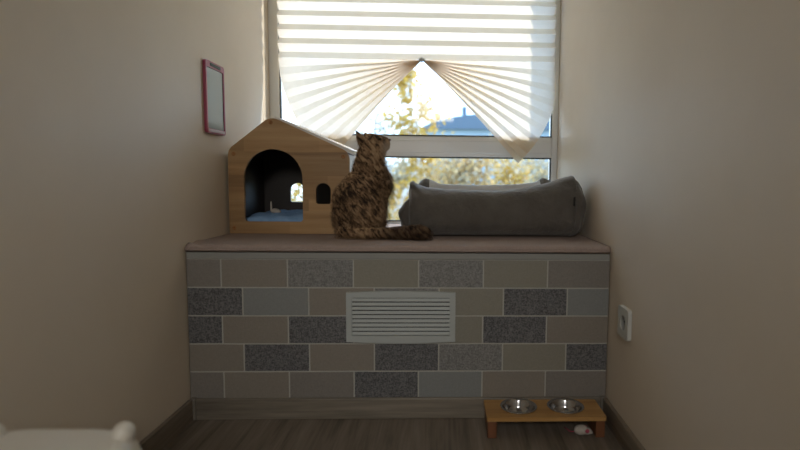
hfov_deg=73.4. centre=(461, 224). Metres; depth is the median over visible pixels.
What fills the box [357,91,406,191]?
autumn tree
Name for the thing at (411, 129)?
autumn tree
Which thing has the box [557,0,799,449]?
wall
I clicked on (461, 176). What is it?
autumn tree
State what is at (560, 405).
bowl
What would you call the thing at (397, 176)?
autumn tree
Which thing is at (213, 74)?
writing tablet
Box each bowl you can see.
[500,398,536,422]
[547,398,583,421]
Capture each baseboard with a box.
[139,400,192,449]
[196,396,599,419]
[603,398,645,449]
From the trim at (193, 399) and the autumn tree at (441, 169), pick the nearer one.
the trim at (193, 399)
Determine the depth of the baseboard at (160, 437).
1.53 m
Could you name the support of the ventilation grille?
attached to the tiled wall at (262, 324)
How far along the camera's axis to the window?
2.46 m
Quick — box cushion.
[246,209,302,221]
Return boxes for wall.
[0,0,269,442]
[186,252,609,397]
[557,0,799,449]
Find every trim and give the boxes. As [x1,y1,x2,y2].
[190,397,196,419]
[600,395,605,410]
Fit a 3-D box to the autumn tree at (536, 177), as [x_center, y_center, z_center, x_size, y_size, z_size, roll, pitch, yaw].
[2.360,1.815,12.321,3.091,7.894,3.297,0,5,-2]
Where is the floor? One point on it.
(421, 433)
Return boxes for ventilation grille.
[346,291,455,343]
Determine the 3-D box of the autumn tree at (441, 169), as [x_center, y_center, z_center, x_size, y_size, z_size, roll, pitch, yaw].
[-0.351,0.814,22.392,3.241,8.099,3.468,0,5,-2]
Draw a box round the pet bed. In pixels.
[398,176,585,236]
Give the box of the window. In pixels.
[268,0,560,223]
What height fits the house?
0.428 m
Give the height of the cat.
0.371 m
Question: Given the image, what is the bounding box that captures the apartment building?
[422,106,548,184]
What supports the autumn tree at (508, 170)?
on the ground
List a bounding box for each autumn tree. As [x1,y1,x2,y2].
[291,170,403,201]
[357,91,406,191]
[375,66,454,219]
[386,158,428,212]
[387,133,518,219]
[429,158,469,183]
[484,159,541,184]
[503,159,547,183]
[509,159,548,183]
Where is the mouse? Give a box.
[564,424,592,434]
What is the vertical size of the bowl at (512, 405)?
0.040 m
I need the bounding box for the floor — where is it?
[163,418,623,449]
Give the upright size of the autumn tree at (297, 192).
7.781 m
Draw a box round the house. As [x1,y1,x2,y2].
[228,116,356,233]
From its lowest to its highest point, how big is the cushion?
0.069 m
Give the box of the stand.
[484,399,605,437]
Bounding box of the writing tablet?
[202,59,225,135]
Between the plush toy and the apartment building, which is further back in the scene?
the apartment building
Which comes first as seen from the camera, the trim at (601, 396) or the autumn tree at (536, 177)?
the trim at (601, 396)
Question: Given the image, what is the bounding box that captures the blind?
[277,0,556,162]
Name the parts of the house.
panel, roof panel, panel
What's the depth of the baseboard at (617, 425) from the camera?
1.55 m
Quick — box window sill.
[185,224,610,253]
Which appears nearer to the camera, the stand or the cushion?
the stand
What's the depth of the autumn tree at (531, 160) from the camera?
22.20 m
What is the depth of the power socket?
1.52 m
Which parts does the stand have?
leg panel, leg panel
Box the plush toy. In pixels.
[270,202,280,212]
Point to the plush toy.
(274, 210)
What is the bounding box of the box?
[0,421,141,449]
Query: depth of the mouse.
1.59 m
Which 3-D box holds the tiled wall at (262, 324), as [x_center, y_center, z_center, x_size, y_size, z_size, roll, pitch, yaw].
[-0.205,0.318,2.082,1.323,0.532,0.804,0,5,-2]
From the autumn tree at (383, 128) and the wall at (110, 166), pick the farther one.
the autumn tree at (383, 128)
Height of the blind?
1.571 m
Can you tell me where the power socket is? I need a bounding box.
[617,305,631,340]
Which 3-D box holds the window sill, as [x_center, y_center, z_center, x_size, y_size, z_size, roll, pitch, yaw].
[-0.202,0.039,2.050,1.317,0.027,0.810,0,5,-2]
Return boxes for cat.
[329,130,433,240]

